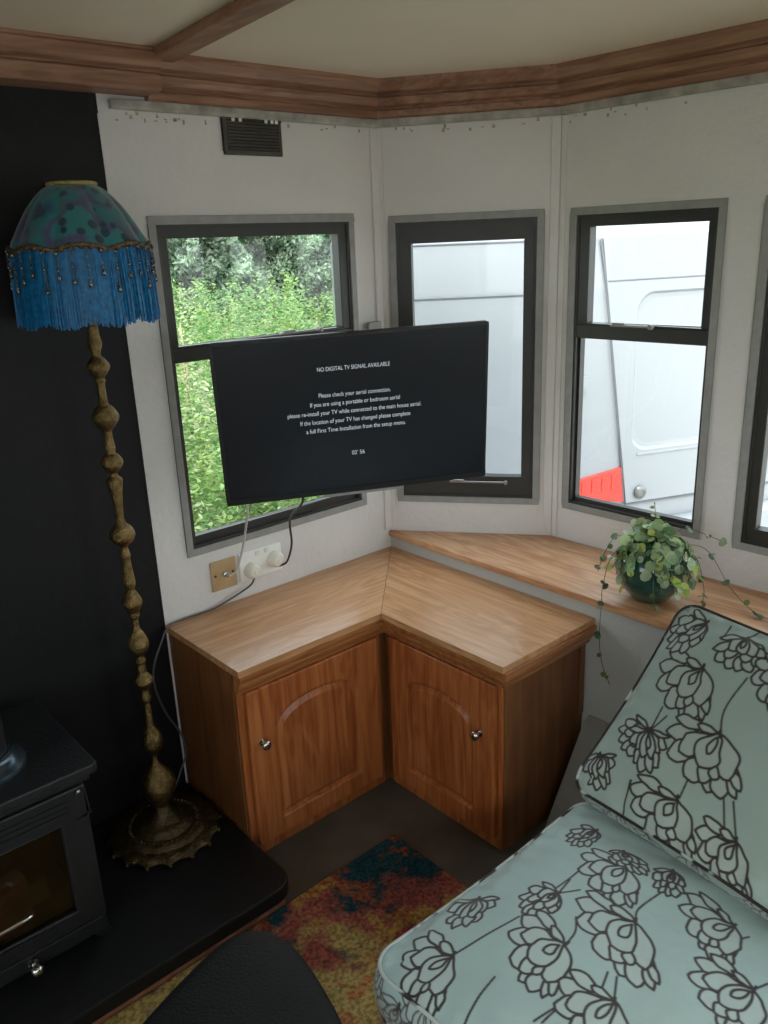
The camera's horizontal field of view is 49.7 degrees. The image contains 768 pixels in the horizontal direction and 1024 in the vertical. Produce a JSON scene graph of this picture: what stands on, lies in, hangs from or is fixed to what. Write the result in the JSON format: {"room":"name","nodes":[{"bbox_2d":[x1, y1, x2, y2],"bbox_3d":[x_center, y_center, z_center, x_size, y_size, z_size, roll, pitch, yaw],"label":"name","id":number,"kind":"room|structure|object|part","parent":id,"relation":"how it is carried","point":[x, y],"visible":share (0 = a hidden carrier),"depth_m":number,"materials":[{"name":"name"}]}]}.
{"room":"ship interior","nodes":[
{"label":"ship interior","id":0,"kind":"room"},
{"bbox_2d":[0,85,390,828],"bbox_3d":[-1.647,0.206,1.528,4.400,2.140,0.045,-17,23,-39],"label":"wall","id":1,"kind":"structure","parent":0,"point":[66,628],"depth_m":2.25,"materials":[{"name":"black paint"}]},
{"bbox_2d":[0,27,161,96],"bbox_3d":[-1.923,-0.658,0.912,3.625,0.095,0.110,-17,23,-39],"label":"trim","id":2,"kind":"structure","parent":1,"relation":"attached to","point":[30,59],"depth_m":1.89,"materials":[{"name":"brown wood"}]},
{"bbox_2d":[97,113,187,782],"bbox_3d":[-0.660,-0.027,2.342,0.009,2.000,0.003,-17,23,-39],"label":"trim","id":3,"kind":"structure","parent":1,"relation":"attached to","point":[98,114],"depth_m":2.31,"materials":[{"name":"white paint"}]},
{"bbox_2d":[209,556,237,592],"bbox_3d":[-0.486,0.194,2.547,0.088,0.096,0.032,-17,23,-39],"label":"socket","id":4,"kind":"object","parent":1,"relation":"attached to","point":[220,570],"visible":0.99,"depth_m":2.55,"materials":[{"name":"gold metal"}]},
{"bbox_2d":[154,0,294,62],"bbox_3d":[0.234,-0.801,0.967,0.072,0.022,2.745,-14,22,-32],"label":"trim","id":5,"kind":"structure","parent":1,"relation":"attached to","point":[237,14],"depth_m":1.76,"materials":[{"name":"brown wood"}]},
{"bbox_2d":[220,117,282,156],"bbox_3d":[-0.366,-1.050,2.313,0.197,0.102,0.010,-17,23,-39],"label":"air vent","id":6,"kind":"object","parent":1,"relation":"in","point":[240,136],"visible":1,"depth_m":2.31,"materials":[{"name":"black plastic"}]},
{"bbox_2d":[146,213,366,557],"bbox_3d":[-0.353,-0.403,2.544,0.705,0.958,0.066,-17,23,-39],"label":"window","id":7,"kind":"structure","parent":1,"relation":"in","point":[340,227],"depth_m":2.45,"materials":[{"name":"brown metal"}]},
{"bbox_3d":[-0.367,-0.679,2.457,0.650,0.323,0.036,-17,23,-39],"label":"sash","id":8,"kind":"part","parent":7,"relation":"part of","materials":[{"name":"brown metal"}]},
{"bbox_3d":[-0.353,-0.235,2.607,0.649,0.544,0.024,-17,23,-39],"label":"sash","id":9,"kind":"part","parent":7,"relation":"part of","materials":[{"name":"brown metal"}]},
{"bbox_2d":[238,541,281,581],"bbox_3d":[-0.392,0.158,2.637,0.158,0.094,0.013,-17,23,-39],"label":"double socket","id":10,"kind":"object","parent":1,"relation":"attached to","point":[259,555],"visible":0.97,"depth_m":2.63,"materials":[{"name":"white plastic"}]},
{"bbox_2d":[244,562,259,578],"bbox_3d":[-0.409,0.185,2.599,0.050,0.050,0.036,-17,23,-39],"label":"plug","id":11,"kind":"object","parent":10,"relation":"attached to","point":[251,570],"visible":1,"depth_m":2.59,"materials":[{"name":"beige plastic"}]},
{"bbox_2d":[267,550,283,566],"bbox_3d":[-0.343,0.152,2.651,0.051,0.051,0.036,-17,23,-39],"label":"plug","id":12,"kind":"object","parent":10,"relation":"attached to","point":[275,558],"visible":1,"depth_m":2.64,"materials":[{"name":"beige plastic"}]},
{"bbox_2d":[144,55,379,118],"bbox_3d":[-0.298,-1.174,2.303,0.775,0.105,0.064,-17,23,-39],"label":"trim","id":13,"kind":"structure","parent":1,"relation":"attached to","point":[193,80],"depth_m":2.27,"materials":[{"name":"brown wood"}]},
{"bbox_2d":[367,321,380,329],"bbox_3d":[-0.033,-0.409,2.499,0.151,0.269,0.618,2,19,12],"label":"wall bracket","id":14,"kind":"object","parent":1,"relation":"attached to","point":[377,324],"visible":0.11,"depth_m":2.73,"materials":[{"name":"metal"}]},
{"bbox_2d":[208,320,488,506],"bbox_3d":[-0.078,-0.264,2.231,0.739,0.458,0.102,-6,19,-12],"label":"television","id":15,"kind":"object","parent":14,"relation":"attached to","point":[332,414],"visible":1,"depth_m":2.20,"materials":[{"name":"black plastic"}]},
{"bbox_2d":[228,504,248,576],"bbox_3d":[-0.409,0.067,2.397,0.038,0.331,0.228,-12,21,-28],"label":"cable","id":16,"kind":"object","parent":15,"relation":"hanging from","point":[247,509],"visible":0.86,"depth_m":2.42,"materials":[{"name":"plastic"}]},
{"bbox_2d":[279,498,303,566],"bbox_3d":[-0.270,0.048,2.472,0.033,0.356,0.321,-10,20,-22],"label":"power cable","id":17,"kind":"object","parent":15,"relation":"hanging from","point":[302,500],"visible":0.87,"depth_m":2.52,"materials":[{"name":"black plastic"}]},
{"bbox_3d":[-0.075,-0.264,2.218,0.738,0.452,0.069,-6,19,-12],"label":"casing","id":18,"kind":"part","parent":15,"relation":"part of","materials":[{"name":"black plastic"}]},
{"bbox_2d":[116,101,686,131],"bbox_3d":[0.041,-1.113,2.353,1.483,0.029,0.479,-4,18,-5],"label":"string lights","id":19,"kind":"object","parent":1,"relation":"attached to","point":[685,102],"depth_m":2.37,"materials":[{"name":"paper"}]},
{"bbox_2d":[0,0,767,77],"bbox_3d":[-0.597,-0.584,0.289,4.891,0.050,2.900,-17,23,-39],"label":"ceiling","id":20,"kind":"structure","parent":0,"point":[366,38],"depth_m":1.90,"materials":[{"name":"beige paint"}]},
{"bbox_2d":[265,777,547,903],"bbox_3d":[-0.512,1.496,0.970,4.791,0.050,2.800,-17,23,-39],"label":"floor","id":21,"kind":"structure","parent":0,"point":[324,847],"depth_m":2.44,"materials":[{"name":"carpet"}]},
{"bbox_2d":[0,783,288,1023],"bbox_3d":[-1.093,1.160,1.859,1.792,0.080,0.588,-17,23,-39],"label":"hearth","id":22,"kind":"object","parent":21,"relation":"on","point":[164,920],"visible":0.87,"depth_m":2.07,"materials":[{"name":"black stone"}]},
{"bbox_2d":[0,699,112,987],"bbox_3d":[-1.003,0.123,1.646,0.597,2.014,0.406,-17,23,-39],"label":"wood stove","id":23,"kind":"object","parent":22,"relation":"on","point":[52,900],"visible":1,"depth_m":1.92,"materials":[{"name":"black metal"}]},
{"bbox_3d":[-0.849,0.901,1.771,0.184,0.015,0.056,-17,23,-39],"label":"handle","id":24,"kind":"part","parent":23,"relation":"part of","materials":[{"name":"silver metal"}]},
{"bbox_3d":[-0.789,1.035,1.880,0.028,0.028,0.043,-17,23,-39],"label":"air knob","id":25,"kind":"part","parent":23,"relation":"part of","materials":[{"name":"silver metal"}]},
{"bbox_3d":[-0.887,0.655,1.711,0.561,0.025,0.034,-17,23,-39],"label":"rail","id":26,"kind":"part","parent":23,"relation":"part of","materials":[{"name":"black metal"}]},
{"bbox_3d":[-0.991,0.601,1.811,0.597,0.024,0.385,-17,23,-39],"label":"plate","id":27,"kind":"part","parent":23,"relation":"part of","materials":[{"name":"black metal"}]},
{"bbox_3d":[-0.881,0.852,1.781,0.547,0.367,0.022,-17,23,-39],"label":"door","id":28,"kind":"part","parent":23,"relation":"part of","materials":[{"name":"black metal"}]},
{"bbox_3d":[-0.875,1.050,1.848,0.525,0.042,0.016,-17,23,-39],"label":"ash panel","id":29,"kind":"part","parent":23,"relation":"part of","materials":[{"name":"black metal"}]},
{"bbox_3d":[-0.709,1.023,2.045,0.064,0.034,0.040,-17,23,-39],"label":"leg","id":30,"kind":"part","parent":23,"relation":"part of","materials":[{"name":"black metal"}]},
{"bbox_2d":[4,180,221,870],"bbox_3d":[-0.665,0.093,2.123,0.324,1.748,0.324,3,19,16],"label":"lamp","id":31,"kind":"object","parent":22,"relation":"on","point":[75,251],"visible":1,"depth_m":1.84,"materials":[{"name":"gold metal"}]},
{"bbox_3d":[-0.698,-0.733,1.853,0.111,0.009,0.111,-17,23,-39],"label":"trim","id":32,"kind":"part","parent":31,"relation":"part of","materials":[{"name":"gold metal"}]},
{"bbox_3d":[-0.696,-0.665,1.875,0.293,0.139,0.293,-17,23,-39],"label":"lamp shade","id":33,"kind":"part","parent":31,"relation":"part of","materials":[{"name":"fabric"}]},
{"bbox_2d":[152,578,254,787],"bbox_3d":[-0.552,0.527,2.543,0.080,0.561,0.442,10,22,34],"label":"cable","id":34,"kind":"object","parent":31,"relation":"attached to","point":[250,585],"visible":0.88,"depth_m":2.49,"materials":[{"name":"white plastic"}]},
{"bbox_2d":[168,633,390,851],"bbox_3d":[-0.160,0.578,2.689,0.904,0.598,0.418,-17,23,-39],"label":"base cabinet","id":35,"kind":"object","parent":21,"relation":"on","point":[275,758],"visible":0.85,"depth_m":2.42,"materials":[{"name":"brown wood"}]},
{"bbox_3d":[-0.326,0.640,2.283,0.029,0.029,0.031,-17,23,-39],"label":"knob","id":36,"kind":"part","parent":35,"relation":"part of","materials":[{"name":"silver metal"}]},
{"bbox_3d":[-0.199,0.657,2.458,0.511,0.594,0.004,-17,23,-39],"label":"frame","id":37,"kind":"part","parent":35,"relation":"part of","materials":[{"name":"brown wood"}]},
{"bbox_3d":[-0.191,0.667,2.451,0.470,0.494,0.019,-17,23,-39],"label":"door","id":38,"kind":"part","parent":35,"relation":"part of","materials":[{"name":"brown wood"}]},
{"bbox_2d":[165,546,596,695],"bbox_3d":[-0.015,0.361,2.434,0.907,0.084,0.885,-17,23,-39],"label":"countertop","id":39,"kind":"structure","parent":35,"relation":"on","point":[498,634],"depth_m":2.43,"materials":[{"name":"brown wood"}]},
{"bbox_3d":[0.108,0.394,2.352,1.010,0.064,0.400,-1,18,3],"label":"edge moulding","id":40,"kind":"part","parent":39,"relation":"part of","materials":[{"name":"brown wood"}]},
{"bbox_2d":[101,835,467,1023],"bbox_3d":[-0.142,1.347,1.281,1.902,0.010,1.615,-17,23,-39],"label":"rug","id":41,"kind":"object","parent":21,"relation":"on","point":[341,926],"visible":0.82,"depth_m":2.15,"materials":[{"name":"multicoloured carpet"}]},
{"bbox_2d":[143,931,341,1023],"bbox_3d":[-0.248,1.097,1.334,0.537,0.440,0.548,-17,23,-39],"label":"chair","id":42,"kind":"object","parent":41,"relation":"on","point":[252,977],"visible":1,"depth_m":1.44,"materials":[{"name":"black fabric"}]},
{"bbox_2d":[385,633,585,850],"bbox_3d":[0.286,0.606,2.555,0.417,0.594,0.487,-17,23,-39],"label":"base cabinet","id":43,"kind":"object","parent":21,"relation":"on","point":[493,759],"visible":0.82,"depth_m":2.41,"materials":[{"name":"brown wood"}]},
{"bbox_3d":[0.168,0.655,2.445,0.019,0.494,0.424,-17,23,-39],"label":"door","id":44,"kind":"part","parent":43,"relation":"part of","materials":[{"name":"brown wood"}]},
{"bbox_3d":[0.177,0.644,2.451,0.004,0.594,0.458,-17,23,-39],"label":"frame","id":45,"kind":"part","parent":43,"relation":"part of","materials":[{"name":"brown wood"}]},
{"bbox_3d":[0.254,0.615,2.288,0.031,0.029,0.029,-17,23,-39],"label":"knob","id":46,"kind":"part","parent":43,"relation":"part of","materials":[{"name":"silver metal"}]},
{"bbox_3d":[0.583,1.033,1.626,0.860,0.336,0.615,-17,23,-39],"label":"sofa","id":47,"kind":"object","parent":21,"relation":"on","visible":0,"materials":[{"name":"turquoise patterned fabric"}]},
{"bbox_2d":[374,802,767,1023],"bbox_3d":[0.435,0.837,1.476,0.684,0.141,0.673,-17,23,-39],"label":"sofa cushion","id":48,"kind":"object","parent":47,"relation":"on","point":[589,921],"visible":0.94,"depth_m":1.48,"materials":[{"name":"teal fabric"}]},
{"bbox_2d":[576,605,767,920],"bbox_3d":[0.771,0.511,1.675,0.439,0.417,0.663,-14,22,-32],"label":"sofa cushion","id":49,"kind":"object","parent":48,"relation":"on","point":[681,764],"visible":1,"depth_m":1.72,"materials":[{"name":"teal fabric"}]},
{"bbox_2d":[381,116,561,535],"bbox_3d":[0.293,-0.304,2.845,0.572,2.140,0.045,2,19,12],"label":"wall","id":50,"kind":"structure","parent":0,"point":[427,169],"depth_m":2.59,"materials":[{"name":"white paint"}]},
{"bbox_2d":[369,128,395,529],"bbox_3d":[-0.004,-0.569,2.787,0.041,1.322,0.015,-10,20,-22],"label":"trim","id":51,"kind":"structure","parent":50,"relation":"attached to","point":[375,134],"depth_m":2.68,"materials":[{"name":"white paint"}]},
{"bbox_2d":[388,209,544,504],"bbox_3d":[0.277,-0.494,2.778,0.498,0.960,0.066,2,19,12],"label":"window","id":52,"kind":"structure","parent":50,"relation":"in","point":[404,231],"depth_m":2.71,"materials":[{"name":"brown metal"}]},
{"bbox_2d":[376,19,767,119],"bbox_3d":[1.035,-1.022,1.675,0.423,0.105,2.800,-17,23,-39],"label":"trim","id":53,"kind":"structure","parent":50,"relation":"attached to","point":[738,50],"depth_m":2.35,"materials":[{"name":"brown wood"}]},
{"bbox_2d":[391,537,665,727],"bbox_3d":[0.973,0.683,2.126,0.030,0.660,2.780,-17,23,-39],"label":"wall","id":54,"kind":"structure","parent":0,"point":[627,645],"depth_m":2.41,"materials":[{"name":"paint"}]},
{"bbox_2d":[545,715,608,827],"bbox_3d":[1.162,0.968,1.816,0.208,0.298,1.850,-17,23,-39],"label":"baseboard","id":55,"kind":"structure","parent":54,"relation":"attached to","point":[568,795],"depth_m":2.45,"materials":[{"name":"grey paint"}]},
{"bbox_2d":[389,530,767,632],"bbox_3d":[1.086,0.318,2.131,0.401,0.022,2.767,-17,23,-39],"label":"window sill","id":56,"kind":"structure","parent":54,"relation":"on","point":[564,567],"depth_m":2.56,"materials":[{"name":"brown wood"}]},
{"bbox_2d":[594,502,767,684],"bbox_3d":[0.847,0.240,2.331,0.504,0.476,0.260,4,19,18],"label":"potted plant","id":57,"kind":"object","parent":56,"relation":"on","point":[652,564],"visible":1,"depth_m":2.26,"materials":[{"name":"green plant"}]},
{"bbox_3d":[0.664,0.288,2.355,0.132,0.384,0.057,-17,23,-39],"label":"trailing stem","id":58,"kind":"part","parent":57,"relation":"part of","materials":[{"name":"green plant"}]},
{"bbox_3d":[0.754,0.158,2.335,0.198,0.179,0.198,-17,23,-39],"label":"pot","id":59,"kind":"part","parent":57,"relation":"part of","materials":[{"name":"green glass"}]},
{"bbox_3d":[0.738,0.183,2.259,0.011,0.151,0.081,2,19,14],"label":"trailing stem","id":60,"kind":"part","parent":57,"relation":"part of","materials":[{"name":"green plant"}]},
{"bbox_3d":[0.846,0.177,2.272,0.066,0.156,0.137,-14,22,-33],"label":"trailing stem","id":61,"kind":"part","parent":57,"relation":"part of","materials":[{"name":"green plant"}]},
{"bbox_3d":[0.866,0.065,2.294,0.156,0.025,0.052,4,19,19],"label":"trailing stem","id":62,"kind":"part","parent":57,"relation":"part of","materials":[{"name":"green plant"}]},
{"bbox_3d":[0.944,0.182,2.247,0.324,0.158,0.080,13,23,39],"label":"trailing stem","id":63,"kind":"part","parent":57,"relation":"part of","materials":[{"name":"green plant"}]},
{"bbox_2d":[552,82,767,592],"bbox_3d":[1.219,-0.108,2.132,0.045,2.140,1.850,-18,24,-40],"label":"wall","id":64,"kind":"structure","parent":0,"point":[713,145],"depth_m":2.30,"materials":[{"name":"white paint"}]},
{"bbox_2d":[107,71,767,127],"bbox_3d":[0.700,-1.040,1.977,2.634,0.022,0.855,4,19,19],"label":"trim","id":65,"kind":"structure","parent":64,"relation":"attached to","point":[757,78],"depth_m":2.32,"materials":[{"name":"brown wood"}]},
{"bbox_2d":[543,114,567,533],"bbox_3d":[0.550,-0.554,2.673,0.048,1.322,0.011,6,20,24],"label":"trim","id":66,"kind":"structure","parent":64,"relation":"attached to","point":[558,151],"depth_m":2.65,"materials":[{"name":"white paint"}]},
{"bbox_2d":[561,198,728,539],"bbox_3d":[0.770,-0.426,2.512,0.066,0.958,0.493,-18,24,-40],"label":"window","id":67,"kind":"structure","parent":64,"relation":"in","point":[584,221],"depth_m":2.50,"materials":[{"name":"brown metal"}]},
{"bbox_3d":[0.785,-0.258,2.575,0.024,0.544,0.433,-18,24,-40],"label":"sash","id":68,"kind":"part","parent":67,"relation":"part of","materials":[{"name":"brown metal"}]},
{"bbox_3d":[0.762,-0.704,2.424,0.036,0.319,0.438,-18,24,-40],"label":"sash","id":69,"kind":"part","parent":67,"relation":"part of","materials":[{"name":"brown metal"}]},
{"bbox_2d":[731,195,767,555],"bbox_3d":[1.179,-0.308,2.102,0.056,0.958,0.496,-18,24,-40],"label":"window","id":70,"kind":"structure","parent":64,"relation":"in","point":[748,535],"depth_m":2.28,"materials":[{"name":"brown metal"}]},
{"bbox_3d":[1.181,-0.309,2.104,0.050,0.930,0.468,-18,24,-40],"label":"frame","id":71,"kind":"part","parent":70,"relation":"part of","materials":[{"name":"brown metal"}]},
{"bbox_3d":[1.179,-0.308,2.102,0.036,0.902,0.441,-18,24,-40],"label":"sash","id":72,"kind":"part","parent":70,"relation":"part of","materials":[{"name":"brown metal"}]},
{"label":"outside","id":73,"kind":"structure","parent":0,"visible":0},
{"bbox_2d":[187,419,308,532],"bbox_3d":[0.077,1.376,3.434,60.000,0.100,60.000,-17,23,-39],"label":"ground","id":74,"kind":"structure","parent":73,"point":[213,419],"depth_m":7.84,"materials":[{"name":"green plant"}]},
{"bbox_2d":[179,323,198,515],"bbox_3d":[-1.638,-0.702,7.015,0.095,1.752,0.092,-17,23,-39],"label":"stalk","id":75,"kind":"object","parent":74,"relation":"on","point":[180,333],"visible":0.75,"depth_m":6.89,"materials":[{"name":"green plant"}]},
{"bbox_2d":[166,234,333,395],"bbox_3d":[-2.269,-4.370,13.712,14.034,4.734,2.865,-17,23,-39],"label":"trees","id":76,"kind":"object","parent":74,"relation":"on","point":[219,259],"visible":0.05,"depth_m":13.81,"materials":[{"name":"green plant"}]},
{"bbox_2d":[171,271,333,532],"bbox_3d":[-2.253,-1.611,9.549,5.814,1.979,13.480,1,18,11],"label":"hedge","id":77,"kind":"object","parent":74,"relation":"on","point":[202,423],"visible":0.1,"depth_m":7.35,"materials":[{"name":"green plant"}]},
{"bbox_2d":[330,221,767,526],"bbox_3d":[1.063,-1.003,6.315,2.796,2.550,5.099,-4,18,-5],"label":"van","id":78,"kind":"object","parent":74,"relation":"on","point":[641,412],"visible":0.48,"depth_m":3.85,"materials":[{"name":"white paint"}]},
{"bbox_2d":[581,482,588,493],"bbox_3d":[0.972,-0.116,4.004,0.040,0.060,0.004,-8,19,-17],"label":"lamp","id":79,"kind":"object","parent":78,"relation":"attached to","point":[584,485],"depth_m":4.00,"materials":[{"name":"red plastic"}]},
{"bbox_2d":[591,479,598,492],"bbox_3d":[1.024,-0.126,4.019,0.040,0.066,0.004,-8,19,-17],"label":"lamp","id":80,"kind":"object","parent":78,"relation":"attached to","point":[594,482],"depth_m":4.02,"materials":[{"name":"red plastic"}]},
{"bbox_2d":[579,467,622,501],"bbox_3d":[1.010,-0.117,4.042,0.341,0.184,0.174,-17,23,-39],"label":"tail light","id":81,"kind":"object","parent":78,"relation":"attached to","point":[602,483],"depth_m":4.03,"materials":[{"name":"red plastic"}]},
{"bbox_2d":[601,476,608,491],"bbox_3d":[1.076,-0.136,4.034,0.040,0.072,0.004,-8,19,-17],"label":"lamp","id":82,"kind":"object","parent":78,"relation":"attached to","point":[604,479],"depth_m":4.03,"materials":[{"name":"red plastic"}]},
{"bbox_3d":[1.410,-0.675,3.986,0.890,1.250,0.021,-8,19,-17],"label":"door","id":83,"kind":"part","parent":78,"relation":"part of","materials":[{"name":"white paint"}]},
{"bbox_3d":[2.185,-0.781,4.229,0.732,1.240,0.021,-8,19,-17],"label":"door","id":84,"kind":"part","parent":78,"relation":"part of","materials":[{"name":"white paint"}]}
]}

